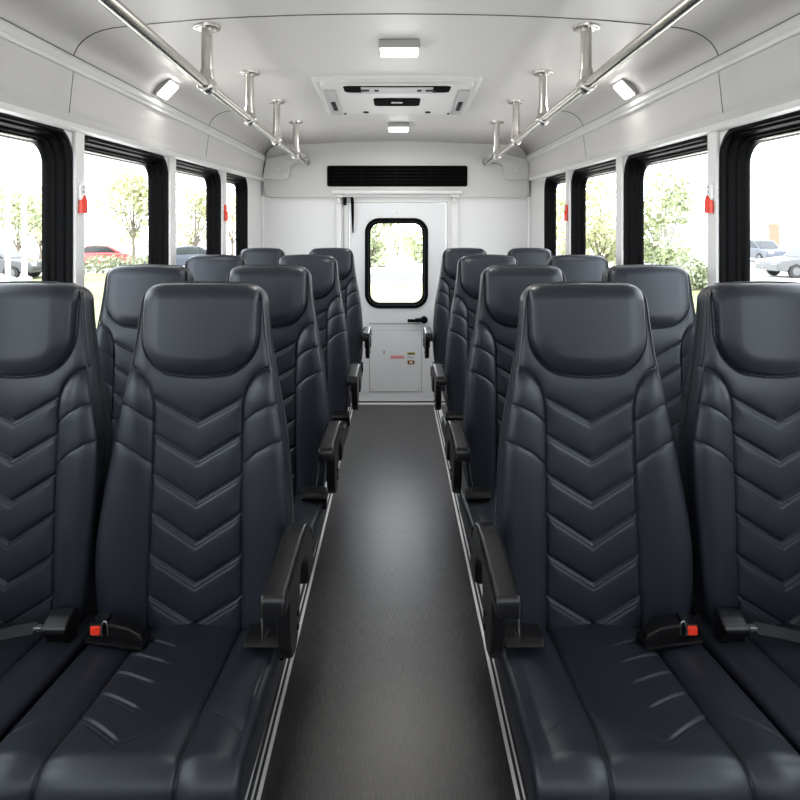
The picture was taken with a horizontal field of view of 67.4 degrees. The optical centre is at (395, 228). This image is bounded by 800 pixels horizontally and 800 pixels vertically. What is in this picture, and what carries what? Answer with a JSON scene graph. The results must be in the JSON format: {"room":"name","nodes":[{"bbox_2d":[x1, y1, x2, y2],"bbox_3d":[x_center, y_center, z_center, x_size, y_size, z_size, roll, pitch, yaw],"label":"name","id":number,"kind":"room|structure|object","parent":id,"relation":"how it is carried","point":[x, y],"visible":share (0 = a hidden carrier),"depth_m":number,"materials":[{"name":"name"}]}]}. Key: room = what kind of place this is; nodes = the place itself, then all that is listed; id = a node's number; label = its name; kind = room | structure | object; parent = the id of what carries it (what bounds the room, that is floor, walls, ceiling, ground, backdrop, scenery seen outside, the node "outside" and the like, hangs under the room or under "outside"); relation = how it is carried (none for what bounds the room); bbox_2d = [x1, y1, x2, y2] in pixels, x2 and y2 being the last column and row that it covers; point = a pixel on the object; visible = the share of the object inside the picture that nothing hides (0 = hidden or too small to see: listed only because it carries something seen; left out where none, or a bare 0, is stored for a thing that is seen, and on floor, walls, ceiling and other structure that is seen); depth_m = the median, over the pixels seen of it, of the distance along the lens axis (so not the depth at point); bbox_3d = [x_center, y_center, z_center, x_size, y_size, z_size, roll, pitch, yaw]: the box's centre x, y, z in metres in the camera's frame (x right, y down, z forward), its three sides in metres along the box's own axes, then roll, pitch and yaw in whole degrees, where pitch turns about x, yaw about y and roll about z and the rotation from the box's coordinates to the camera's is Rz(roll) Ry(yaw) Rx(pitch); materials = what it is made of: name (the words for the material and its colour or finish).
{"room":"vehicle interior","nodes":[
{"label":"vehicle interior","id":0,"kind":"room"},
{"bbox_2d":[63,129,261,247],"bbox_3d":[-1.170,0.504,2.040,0.070,1.953,6.080,0,0,0],"label":"wall","id":1,"kind":"structure","parent":0,"point":[254,186],"depth_m":4.78,"materials":[{"name":"white plastic"}]},
{"bbox_2d":[0,113,72,282],"bbox_3d":[-1.171,0.088,1.653,0.079,0.863,0.905,0,0,0],"label":"window","id":2,"kind":"structure","parent":1,"relation":"in","point":[53,144],"depth_m":2.06,"materials":[{"name":"black rubber"}]},
{"bbox_2d":[72,132,83,285],"bbox_3d":[-1.129,0.106,2.131,0.017,0.928,0.062,0,0,0],"label":"trim","id":3,"kind":"structure","parent":1,"relation":"attached to","point":[77,137],"depth_m":2.11,"materials":[{"name":"white plastic"}]},
{"bbox_2d":[78,183,87,212],"bbox_3d":[-1.112,-0.110,2.131,0.017,0.108,0.040,0,0,0],"label":"hammer","id":4,"kind":"object","parent":3,"relation":"attached to","point":[83,204],"depth_m":2.12,"materials":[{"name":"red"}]},
{"bbox_2d":[84,135,167,264],"bbox_3d":[-1.171,0.080,2.557,0.079,0.881,0.857,0,0,0],"label":"window","id":5,"kind":"structure","parent":1,"relation":"in","point":[155,165],"depth_m":2.93,"materials":[{"name":"black rubber"}]},
{"bbox_2d":[0,101,263,181],"bbox_3d":[-1.119,-0.352,2.040,0.027,0.146,6.080,0,0,0],"label":"trim","id":6,"kind":"structure","parent":1,"relation":"attached to","point":[5,108],"depth_m":2.26,"materials":[{"name":"white plastic"}]},
{"bbox_2d":[0,38,264,177],"bbox_3d":[-1.118,-0.435,2.040,0.036,0.311,6.080,0,0,0],"label":"trim","id":7,"kind":"structure","parent":1,"relation":"attached to","point":[28,80],"depth_m":2.22,"materials":[{"name":"grey plastic"}]},
{"bbox_2d":[0,17,265,160],"bbox_3d":[-1.093,-0.564,2.040,0.015,0.117,6.080,0,0,0],"label":"trim","id":8,"kind":"structure","parent":1,"relation":"attached to","point":[9,32],"depth_m":2.22,"materials":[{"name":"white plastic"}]},
{"bbox_2d":[168,157,175,264],"bbox_3d":[-1.129,0.097,3.022,0.017,0.945,0.080,0,0,0],"label":"trim","id":9,"kind":"structure","parent":1,"relation":"attached to","point":[171,160],"depth_m":2.99,"materials":[{"name":"white plastic"}]},
{"bbox_2d":[176,159,220,254],"bbox_3d":[-1.171,0.071,3.447,0.079,0.899,0.865,0,0,0],"label":"window","id":10,"kind":"structure","parent":1,"relation":"in","point":[211,176],"depth_m":3.83,"materials":[{"name":"black rubber"}]},
{"bbox_2d":[220,171,225,254],"bbox_3d":[-1.129,0.088,3.923,0.017,0.964,0.094,0,0,0],"label":"trim","id":11,"kind":"structure","parent":1,"relation":"attached to","point":[222,173],"depth_m":3.90,"materials":[{"name":"white plastic"}]},
{"bbox_2d":[226,172,247,254],"bbox_3d":[-1.171,0.064,4.255,0.079,0.913,0.660,0,0,0],"label":"window","id":12,"kind":"structure","parent":1,"relation":"in","point":[240,182],"depth_m":4.54,"materials":[{"name":"black rubber"}]},
{"bbox_2d":[261,197,263,247],"bbox_3d":[-1.125,0.605,5.060,0.028,1.751,0.027,0,0,0],"label":"trim","id":13,"kind":"structure","parent":1,"relation":"attached to","point":[262,198],"depth_m":5.05,"materials":[{"name":"white plastic"}]},
{"bbox_2d":[260,405,515,799],"bbox_3d":[0.000,1.500,2.040,2.410,0.040,6.080,0,0,0],"label":"floor","id":14,"kind":"structure","parent":0,"point":[389,695],"depth_m":2.11,"materials":[{"name":"plastic"}]},
{"bbox_2d":[0,281,112,742],"bbox_3d":[-0.909,0.804,1.238,0.429,1.352,0.593,0,0,0],"label":"seat","id":15,"kind":"object","parent":14,"relation":"on","point":[56,435],"visible":0.96,"depth_m":1.40,"materials":[{"name":"black leather"}]},
{"bbox_2d":[0,622,44,678],"bbox_3d":[-0.905,0.913,1.187,0.228,0.096,0.489,0,0,0],"label":"seat cushion","id":16,"kind":"object","parent":15,"relation":"on","point":[18,640],"depth_m":1.30,"materials":[{"name":"black leather"}]},
{"bbox_2d":[0,643,88,742],"bbox_3d":[-0.906,0.940,1.200,0.421,0.100,0.461,0,0,0],"label":"cushion","id":17,"kind":"object","parent":15,"relation":"on","point":[27,670],"depth_m":1.22,"materials":[{"name":"black leather"}]},
{"bbox_2d":[96,264,193,614],"bbox_3d":[-0.895,0.804,1.938,0.429,1.352,0.593,0,0,0],"label":"seat","id":18,"kind":"object","parent":14,"relation":"on","point":[125,286],"visible":0.13,"depth_m":2.11,"materials":[{"name":"black leather"}]},
{"bbox_2d":[0,281,312,799],"bbox_3d":[-0.446,0.804,1.238,0.514,1.352,0.593,0,0,0],"label":"seat","id":19,"kind":"object","parent":14,"relation":"on","point":[202,558],"visible":1,"depth_m":1.38,"materials":[{"name":"black leather"}]},
{"bbox_2d":[33,623,241,799],"bbox_3d":[-0.467,0.913,1.187,0.228,0.096,0.489,0,0,0],"label":"seat cushion","id":20,"kind":"object","parent":19,"relation":"on","point":[135,731],"depth_m":1.08,"materials":[{"name":"black leather"}]},
{"bbox_2d":[239,658,284,799],"bbox_3d":[-0.466,0.940,1.200,0.426,0.100,0.461,0,0,0],"label":"cushion","id":21,"kind":"object","parent":19,"relation":"on","point":[259,678],"depth_m":1.14,"materials":[{"name":"black leather"}]},
{"bbox_2d":[185,254,246,280],"bbox_3d":[-0.905,0.804,2.778,0.429,1.352,0.593,0,0,0],"label":"seat","id":22,"kind":"object","parent":14,"relation":"on","point":[212,267],"visible":0.13,"depth_m":2.95,"materials":[{"name":"black leather"}]},
{"bbox_2d":[240,248,284,264],"bbox_3d":[-0.913,0.804,3.848,0.429,1.352,0.593,0,0,0],"label":"seat","id":23,"kind":"object","parent":14,"relation":"on","point":[253,256],"visible":0.1,"depth_m":4.02,"materials":[{"name":"black leather"}]},
{"bbox_2d":[226,264,343,553],"bbox_3d":[-0.436,0.804,1.938,0.514,1.352,0.593,0,0,0],"label":"seat","id":24,"kind":"object","parent":14,"relation":"on","point":[316,443],"visible":0.37,"depth_m":2.10,"materials":[{"name":"black leather"}]},
{"bbox_2d":[312,508,326,553],"bbox_3d":[-0.456,0.940,1.899,0.426,0.100,0.461,0,0,0],"label":"cushion","id":25,"kind":"object","parent":24,"relation":"on","point":[318,514],"depth_m":1.87,"materials":[{"name":"black leather"}]},
{"bbox_2d":[245,407,352,799],"bbox_3d":[-0.383,1.476,1.980,0.061,0.008,5.960,0,0,0],"label":"trim","id":26,"kind":"structure","parent":14,"relation":"attached to","point":[259,794],"depth_m":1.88,"materials":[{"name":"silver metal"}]},
{"bbox_2d":[277,254,361,481],"bbox_3d":[-0.423,0.804,2.778,0.514,1.352,0.593,0,0,0],"label":"seat","id":27,"kind":"object","parent":14,"relation":"on","point":[329,307],"visible":0.27,"depth_m":2.94,"materials":[{"name":"black leather"}]},
{"bbox_2d":[309,248,371,406],"bbox_3d":[-0.418,0.804,3.848,0.514,1.352,0.593,0,0,0],"label":"seat","id":28,"kind":"object","parent":14,"relation":"on","point":[344,257],"visible":0.23,"depth_m":4.01,"materials":[{"name":"black leather"}]},
{"bbox_2d":[423,248,486,406],"bbox_3d":[0.439,0.804,3.848,0.524,1.352,0.593,0,0,0],"label":"seat","id":29,"kind":"object","parent":14,"relation":"on","point":[450,257],"visible":0.19,"depth_m":4.01,"materials":[{"name":"black leather"}]},
{"bbox_2d":[431,254,517,478],"bbox_3d":[0.433,0.804,2.778,0.524,1.352,0.593,0,0,0],"label":"seat","id":30,"kind":"object","parent":14,"relation":"on","point":[462,316],"visible":0.25,"depth_m":2.94,"materials":[{"name":"black leather"}]},
{"bbox_2d":[434,407,529,799],"bbox_3d":[0.343,1.476,1.980,0.061,0.008,5.960,0,0,0],"label":"trim","id":31,"kind":"structure","parent":14,"relation":"attached to","point":[514,781],"depth_m":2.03,"materials":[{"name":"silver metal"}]},
{"bbox_2d":[445,264,565,546],"bbox_3d":[0.431,0.804,1.938,0.524,1.352,0.593,0,0,0],"label":"seat","id":32,"kind":"object","parent":14,"relation":"on","point":[475,442],"visible":0.26,"depth_m":2.10,"materials":[{"name":"black leather"}]},
{"bbox_2d":[507,248,552,264],"bbox_3d":[0.911,0.804,3.848,0.433,1.352,0.593,0,0,0],"label":"seat","id":33,"kind":"object","parent":14,"relation":"on","point":[537,256],"visible":0.08,"depth_m":4.02,"materials":[{"name":"black leather"}]},
{"bbox_2d":[546,254,608,280],"bbox_3d":[0.911,0.804,2.778,0.433,1.352,0.593,0,0,0],"label":"seat","id":34,"kind":"object","parent":14,"relation":"on","point":[575,267],"visible":0.08,"depth_m":2.95,"materials":[{"name":"black leather"}]},
{"bbox_2d":[470,281,799,799],"bbox_3d":[0.432,0.804,1.238,0.524,1.352,0.593,0,0,0],"label":"seat","id":35,"kind":"object","parent":14,"relation":"on","point":[611,690],"visible":1,"depth_m":1.38,"materials":[{"name":"black leather"}]},
{"bbox_2d":[494,658,534,799],"bbox_3d":[0.449,0.940,1.200,0.450,0.100,0.461,0,0,0],"label":"cushion","id":36,"kind":"object","parent":35,"relation":"on","point":[516,676],"depth_m":1.14,"materials":[{"name":"black leather"}]},
{"bbox_2d":[546,622,754,799],"bbox_3d":[0.460,0.913,1.187,0.228,0.096,0.489,0,0,0],"label":"seat cushion","id":37,"kind":"object","parent":35,"relation":"on","point":[653,733],"depth_m":1.08,"materials":[{"name":"black leather"}]},
{"bbox_2d":[601,264,695,615],"bbox_3d":[0.905,0.804,1.938,0.433,1.352,0.593,0,0,0],"label":"seat","id":38,"kind":"object","parent":14,"relation":"on","point":[667,290],"visible":0.16,"depth_m":2.11,"materials":[{"name":"black leather"}]},
{"bbox_2d":[678,281,799,754],"bbox_3d":[0.904,0.804,1.238,0.433,1.352,0.593,0,0,0],"label":"seat","id":39,"kind":"object","parent":14,"relation":"on","point":[739,431],"visible":0.98,"depth_m":1.40,"materials":[{"name":"black leather"}]},
{"bbox_2d":[701,642,799,754],"bbox_3d":[0.901,0.940,1.200,0.425,0.100,0.461,0,0,0],"label":"cushion","id":40,"kind":"object","parent":39,"relation":"on","point":[768,673],"depth_m":1.21,"materials":[{"name":"black leather"}]},
{"bbox_2d":[746,623,799,685],"bbox_3d":[0.904,0.913,1.187,0.228,0.096,0.489,0,0,0],"label":"seat cushion","id":41,"kind":"object","parent":39,"relation":"on","point":[778,643],"depth_m":1.30,"materials":[{"name":"black leather"}]},
{"bbox_2d":[262,182,529,254],"bbox_3d":[0.000,0.368,5.110,2.420,2.304,0.060,0,0,0],"label":"wall","id":42,"kind":"structure","parent":0,"point":[292,225],"depth_m":5.08,"materials":[{"name":"white plastic"}]},
{"bbox_2d":[263,152,305,180],"bbox_3d":[-0.929,-0.523,5.001,0.367,0.238,0.052,0,0,0],"label":"cover","id":43,"kind":"object","parent":42,"relation":"attached to","point":[278,167],"visible":0.88,"depth_m":4.99,"materials":[{"name":"grey plastic"}]},
{"bbox_2d":[336,198,340,247],"bbox_3d":[-0.483,0.592,5.063,0.042,1.776,0.036,0,0,0],"label":"trim","id":44,"kind":"structure","parent":42,"relation":"attached to","point":[338,206],"depth_m":5.04,"materials":[{"name":"white plastic"}]},
{"bbox_2d":[264,141,528,196],"bbox_3d":[0.006,-0.513,5.053,2.223,0.492,0.056,0,0,0],"label":"overhead panel","id":45,"kind":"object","parent":42,"relation":"attached to","point":[310,180],"depth_m":5.03,"materials":[{"name":"grey plastic"}]},
{"bbox_2d":[332,190,461,193],"bbox_3d":[0.009,-0.308,5.025,1.084,0.028,0.070,0,0,0],"label":"trim","id":46,"kind":"structure","parent":42,"relation":"attached to","point":[333,191],"depth_m":4.99,"materials":[{"name":"white plastic"}]},
{"bbox_2d":[327,166,466,186],"bbox_3d":[0.011,-0.442,5.021,1.173,0.174,0.016,0,0,0],"label":"air vent","id":47,"kind":"object","parent":42,"relation":"attached to","point":[337,176],"visible":1,"depth_m":5.02,"materials":[{"name":"black plastic"}]},
{"bbox_2d":[350,203,445,404],"bbox_3d":[0.015,0.631,5.064,0.874,1.698,0.111,0,0,0],"label":"door","id":48,"kind":"structure","parent":42,"relation":"in","point":[396,371],"depth_m":5.07,"materials":[{"name":"white paint"}]},
{"bbox_2d":[452,198,457,247],"bbox_3d":[0.495,0.592,5.063,0.051,1.776,0.036,0,0,0],"label":"trim","id":49,"kind":"structure","parent":42,"relation":"attached to","point":[454,206],"depth_m":5.04,"materials":[{"name":"white plastic"}]},
{"bbox_2d":[487,152,529,180],"bbox_3d":[0.939,-0.523,5.001,0.367,0.238,0.052,0,0,0],"label":"cover","id":50,"kind":"object","parent":42,"relation":"attached to","point":[514,167],"visible":0.84,"depth_m":4.99,"materials":[{"name":"grey plastic"}]},
{"bbox_2d":[526,13,799,160],"bbox_3d":[1.093,-0.564,2.040,0.015,0.117,6.080,0,0,0],"label":"trim","id":51,"kind":"structure","parent":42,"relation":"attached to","point":[790,28],"depth_m":2.18,"materials":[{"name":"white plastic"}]},
{"bbox_2d":[0,0,799,154],"bbox_3d":[0.000,-0.660,2.040,2.258,0.207,6.080,0,0,0],"label":"ceiling","id":52,"kind":"structure","parent":0,"point":[287,52],"depth_m":2.33,"materials":[{"name":"white plastic"}]},
{"bbox_2d":[153,78,178,99],"bbox_3d":[-1.054,-0.645,2.750,0.085,0.087,0.110,0,0,0],"label":"lamp","id":53,"kind":"object","parent":52,"relation":"attached to","point":[165,89],"visible":0.95,"depth_m":2.71,"materials":[{"name":"grey plastic"}]},
{"bbox_2d":[96,0,309,165],"bbox_3d":[-0.651,-0.589,2.037,0.140,0.258,5.873,0,0,-1],"label":"grab rail","id":54,"kind":"object","parent":52,"relation":"attached to","point":[205,81],"visible":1,"depth_m":2.10,"materials":[{"name":"silver metal"}]},
{"bbox_2d":[74,13,717,54],"bbox_3d":[0.000,-0.660,2.045,2.205,0.151,0.004,0,0,0],"label":"trim","id":55,"kind":"structure","parent":52,"relation":"attached to","point":[384,13],"depth_m":2.04,"materials":[{"name":"grey"}]},
{"bbox_2d":[312,75,482,114],"bbox_3d":[0.005,-0.713,3.279,0.859,0.055,0.845,0,0,0],"label":"roof hatch","id":56,"kind":"object","parent":52,"relation":"attached to","point":[339,94],"visible":1,"depth_m":3.07,"materials":[{"name":"white plastic"}]},
{"bbox_2d":[378,39,419,56],"bbox_3d":[0.013,-0.712,2.369,0.162,0.042,0.113,0,0,0],"label":"ceiling lamp","id":57,"kind":"object","parent":52,"relation":"attached to","point":[387,47],"visible":1,"depth_m":2.32,"materials":[{"name":"grey plastic"}]},
{"bbox_2d":[388,122,409,131],"bbox_3d":[0.018,-0.712,4.200,0.152,0.042,0.160,0,0,0],"label":"ceiling lamp","id":58,"kind":"object","parent":52,"relation":"attached to","point":[392,126],"visible":1,"depth_m":4.12,"materials":[{"name":"grey plastic"}]},
{"bbox_2d":[482,0,704,165],"bbox_3d":[0.662,-0.589,2.037,0.143,0.257,5.873,0,0,1],"label":"grab rail","id":59,"kind":"object","parent":52,"relation":"attached to","point":[587,82],"visible":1,"depth_m":2.10,"materials":[{"name":"silver metal"}]},
{"bbox_2d":[613,78,638,99],"bbox_3d":[1.054,-0.645,2.750,0.085,0.087,0.110,0,0,0],"label":"lamp","id":60,"kind":"object","parent":52,"relation":"attached to","point":[626,89],"visible":0.95,"depth_m":2.71,"materials":[{"name":"grey plastic"}]},
{"bbox_2d":[459,496,470,546],"bbox_3d":[0.448,0.940,1.899,0.450,0.100,0.461,0,0,0],"label":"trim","id":61,"kind":"structure","parent":0,"point":[464,501],"depth_m":1.95,"materials":[{"name":"silver metal"}]},
{"bbox_2d":[530,129,728,247],"bbox_3d":[1.170,0.504,2.040,0.070,1.953,6.080,0,0,0],"label":"wall","id":62,"kind":"structure","parent":0,"point":[536,186],"depth_m":4.78,"materials":[{"name":"white plastic"}]},
{"bbox_2d":[528,197,530,247],"bbox_3d":[1.125,0.605,5.060,0.028,1.751,0.027,0,0,0],"label":"trim","id":63,"kind":"structure","parent":62,"relation":"attached to","point":[529,198],"depth_m":5.05,"materials":[{"name":"white plastic"}]},
{"bbox_2d":[544,172,565,255],"bbox_3d":[1.171,0.064,4.255,0.079,0.913,0.660,0,0,0],"label":"window","id":64,"kind":"structure","parent":62,"relation":"in","point":[551,182],"depth_m":4.54,"materials":[{"name":"black rubber"}]},
{"bbox_2d":[566,171,571,254],"bbox_3d":[1.129,0.088,3.923,0.017,0.964,0.094,0,0,0],"label":"trim","id":65,"kind":"structure","parent":62,"relation":"attached to","point":[568,173],"depth_m":3.90,"materials":[{"name":"white plastic"}]},
{"bbox_2d":[571,159,615,254],"bbox_3d":[1.171,0.071,3.447,0.079,0.899,0.865,0,0,0],"label":"window","id":66,"kind":"structure","parent":62,"relation":"in","point":[580,176],"depth_m":3.83,"materials":[{"name":"black rubber"}]},
{"bbox_2d":[616,157,623,264],"bbox_3d":[1.129,0.097,3.022,0.017,0.945,0.080,0,0,0],"label":"trim","id":67,"kind":"structure","parent":62,"relation":"attached to","point":[620,160],"depth_m":2.99,"materials":[{"name":"white plastic"}]},
{"bbox_2d":[527,34,799,177],"bbox_3d":[1.118,-0.435,2.040,0.036,0.311,6.080,0,0,0],"label":"trim","id":68,"kind":"structure","parent":62,"relation":"attached to","point":[769,78],"depth_m":2.18,"materials":[{"name":"grey plastic"}]},
{"bbox_2d":[528,99,799,181],"bbox_3d":[1.119,-0.352,2.040,0.027,0.146,6.080,0,0,0],"label":"trim","id":69,"kind":"structure","parent":62,"relation":"attached to","point":[793,106],"depth_m":2.22,"materials":[{"name":"white plastic"}]},
{"bbox_2d":[624,135,707,264],"bbox_3d":[1.171,0.080,2.557,0.079,0.881,0.857,0,0,0],"label":"window","id":70,"kind":"structure","parent":62,"relation":"in","point":[636,165],"depth_m":2.93,"materials":[{"name":"black rubber"}]},
{"bbox_2d":[708,132,719,285],"bbox_3d":[1.129,0.106,2.131,0.017,0.928,0.062,0,0,0],"label":"trim","id":71,"kind":"structure","parent":62,"relation":"attached to","point":[713,137],"depth_m":2.11,"materials":[{"name":"white plastic"}]},
{"bbox_2d":[704,183,713,212],"bbox_3d":[1.112,-0.110,2.131,0.017,0.108,0.040,0,0,0],"label":"hammer","id":72,"kind":"object","parent":71,"relation":"attached to","point":[708,204],"depth_m":2.12,"materials":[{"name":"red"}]},
{"bbox_2d":[719,110,799,282],"bbox_3d":[1.171,0.088,1.653,0.079,0.863,0.905,0,0,0],"label":"window","id":73,"kind":"structure","parent":62,"relation":"in","point":[738,144],"depth_m":2.06,"materials":[{"name":"black rubber"}]},
{"label":"outside","id":74,"kind":"structure","parent":0,"visible":0},
{"bbox_2d":[0,241,799,282],"bbox_3d":[0.000,2.280,35.000,180.000,0.100,150.000,0,0,0],"label":"ground","id":75,"kind":"structure","parent":74,"point":[392,266],"depth_m":41.17,"materials":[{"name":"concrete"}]},
{"bbox_2d":[0,177,41,252],"bbox_3d":[-22.059,-0.389,34.996,3.753,5.290,3.290,0,0,0],"label":"tree","id":76,"kind":"object","parent":75,"relation":"on","point":[33,216],"visible":0.62,"depth_m":34.80,"materials":[{"name":"green plant"}]},
{"bbox_2d":[0,246,41,278],"bbox_3d":[-18.125,1.500,27.000,4.450,1.460,1.800,0,0,0],"label":"parked car","id":77,"kind":"object","parent":75,"relation":"on","point":[34,265],"visible":0.59,"depth_m":26.35,"materials":[{"name":"grey metal"}]},
{"bbox_2d":[15,185,41,258],"bbox_3d":[-24.860,-0.415,41.794,4.100,5.343,3.792,0,0,0],"label":"tree","id":78,"kind":"object","parent":75,"relation":"on","point":[38,187],"visible":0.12,"depth_m":41.69,"materials":[{"name":"green plant"}]},
{"bbox_2d":[84,244,142,264],"bbox_3d":[-17.330,1.565,35.000,4.450,1.329,1.800,0,0,0],"label":"parked car","id":79,"kind":"object","parent":75,"relation":"on","point":[110,249],"visible":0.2,"depth_m":34.26,"materials":[{"name":"red metal"}]},
{"bbox_2d":[84,254,147,273],"bbox_3d":[-13.776,1.750,29.986,5.426,1.059,1.066,0,0,0],"label":"hedge","id":80,"kind":"object","parent":75,"relation":"on","point":[104,262],"visible":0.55,"depth_m":29.85,"materials":[{"name":"green plant"}]},
{"bbox_2d":[89,165,147,262],"bbox_3d":[-13.590,-0.498,30.956,3.923,5.503,3.024,0,0,-40],"label":"tree","id":81,"kind":"object","parent":75,"relation":"on","point":[139,191],"visible":0.86,"depth_m":30.57,"materials":[{"name":"green plant"}]},
{"bbox_2d":[138,245,205,265],"bbox_3d":[-11.829,1.575,32.998,4.450,1.309,1.800,0,0,-29],"label":"parked car","id":82,"kind":"object","parent":75,"relation":"on","point":[183,252],"visible":0.15,"depth_m":32.38,"materials":[{"name":"grey"}]},
{"bbox_2d":[176,179,232,245],"bbox_3d":[-11.877,-0.338,35.938,3.950,5.185,3.289,0,0,0],"label":"tree","id":83,"kind":"object","parent":75,"relation":"on","point":[198,199],"visible":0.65,"depth_m":35.80,"materials":[{"name":"green plant"}]},
{"bbox_2d":[226,184,235,254],"bbox_3d":[-12.452,-0.672,46.190,4.019,5.856,4.555,0,0,-37],"label":"tree","id":84,"kind":"object","parent":75,"relation":"on","point":[231,232],"visible":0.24,"depth_m":45.91,"materials":[{"name":"green plant"}]},
{"bbox_2d":[371,223,394,267],"bbox_3d":[-1.288,-0.149,35.014,3.235,5.068,3.082,0,0,0],"label":"tree","id":85,"kind":"object","parent":75,"relation":"on","point":[378,246],"visible":0.24,"depth_m":34.74,"materials":[{"name":"green plant"}]},
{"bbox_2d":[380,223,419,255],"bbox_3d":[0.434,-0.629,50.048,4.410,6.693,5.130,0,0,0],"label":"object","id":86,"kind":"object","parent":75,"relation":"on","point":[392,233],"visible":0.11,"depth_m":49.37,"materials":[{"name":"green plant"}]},
{"bbox_2d":[394,223,421,262],"bbox_3d":[1.861,-0.409,40.459,4.044,5.575,4.102,0,0,0],"label":"tree","id":87,"kind":"object","parent":75,"relation":"on","point":[417,242],"visible":0.14,"depth_m":39.27,"materials":[{"name":"green plant"}]},
{"bbox_2d":[556,186,598,254],"bbox_3d":[9.498,-0.119,32.912,3.769,4.764,3.484,0,0,28],"label":"tree","id":88,"kind":"object","parent":75,"relation":"on","point":[560,204],"visible":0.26,"depth_m":32.95,"materials":[{"name":"green plant"}]},
{"bbox_2d":[647,219,799,254],"bbox_3d":[49.455,0.700,56.500,48.250,3.100,9.400,0,0,0],"label":"office building","id":89,"kind":"structure","parent":75,"relation":"on","point":[785,233],"depth_m":51.99,"materials":[{"name":"white"}]},
{"bbox_2d":[750,239,789,259],"bbox_3d":[24.873,1.475,40.995,1.800,1.510,4.450,0,0,0],"label":"parked car","id":90,"kind":"object","parent":75,"relation":"on","point":[759,248],"visible":0.49,"depth_m":40.02,"materials":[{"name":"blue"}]},
{"bbox_2d":[755,246,799,277],"bbox_3d":[19.462,1.500,28.000,4.450,1.460,1.800,0,0,0],"label":"parked car","id":91,"kind":"object","parent":75,"relation":"on","point":[789,262],"visible":1,"depth_m":27.55,"materials":[{"name":"silver metal"}]},
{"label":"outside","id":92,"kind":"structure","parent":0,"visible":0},
{"bbox_2d":[16,274,106,327],"bbox_3d":[-11.100,2.220,18.500,11.800,0.020,22.000,0,0,0],"label":"lawn","id":93,"kind":"structure","parent":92,"point":[95,283],"depth_m":23.47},
{"bbox_2d":[0,138,15,281],"bbox_3d":[-15.520,-1.310,23.850,0.500,7.120,0.700,0,0,0],"label":"street light","id":94,"kind":"object","parent":93,"relation":"on","point":[7,277],"visible":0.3,"depth_m":23.93,"materials":[{"name":"white metal"}]},
{"bbox_2d":[17,141,31,280],"bbox_3d":[-14.860,-1.310,23.850,0.500,7.120,0.700,0,0,0],"label":"street light","id":95,"kind":"object","parent":93,"relation":"on","point":[24,277],"visible":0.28,"depth_m":23.93,"materials":[{"name":"white metal"}]},
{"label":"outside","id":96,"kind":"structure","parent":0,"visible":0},
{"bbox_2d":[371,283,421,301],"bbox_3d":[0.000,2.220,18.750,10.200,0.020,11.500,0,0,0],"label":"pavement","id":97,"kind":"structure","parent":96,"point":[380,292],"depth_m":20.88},
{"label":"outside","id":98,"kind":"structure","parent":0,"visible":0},
{"bbox_2d":[691,286,701,312],"bbox_3d":[8.600,2.220,18.500,6.800,0.020,22.000,0,0,0],"label":"lawn","id":99,"kind":"structure","parent":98,"point":[695,292],"depth_m":20.24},
{"bbox_2d":[562,176,647,265],"bbox_3d":[9.562,-0.097,28.092,3.724,4.720,3.478,0,0,-28],"label":"tree","id":100,"kind":"object","parent":99,"relation":"on","point":[606,243],"visible":0.57,"depth_m":27.59,"materials":[{"name":"green plant"}]},
{"bbox_2d":[644,165,696,265],"bbox_3d":[10.997,-0.200,25.009,3.166,4.920,2.822,0,0,0],"label":"tree","id":101,"kind":"object","parent":99,"relation":"on","point":[668,246],"visible":0.9,"depth_m":24.59,"materials":[{"name":"green plant"}]},
{"bbox_2d":[666,253,707,288],"bbox_3d":[10.726,1.573,22.014,2.159,1.357,1.299,0,0,0],"label":"bush","id":102,"kind":"object","parent":99,"relation":"on","point":[698,275],"visible":0.38,"depth_m":21.77,"materials":[{"name":"green plant"}]},
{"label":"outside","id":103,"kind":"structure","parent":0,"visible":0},
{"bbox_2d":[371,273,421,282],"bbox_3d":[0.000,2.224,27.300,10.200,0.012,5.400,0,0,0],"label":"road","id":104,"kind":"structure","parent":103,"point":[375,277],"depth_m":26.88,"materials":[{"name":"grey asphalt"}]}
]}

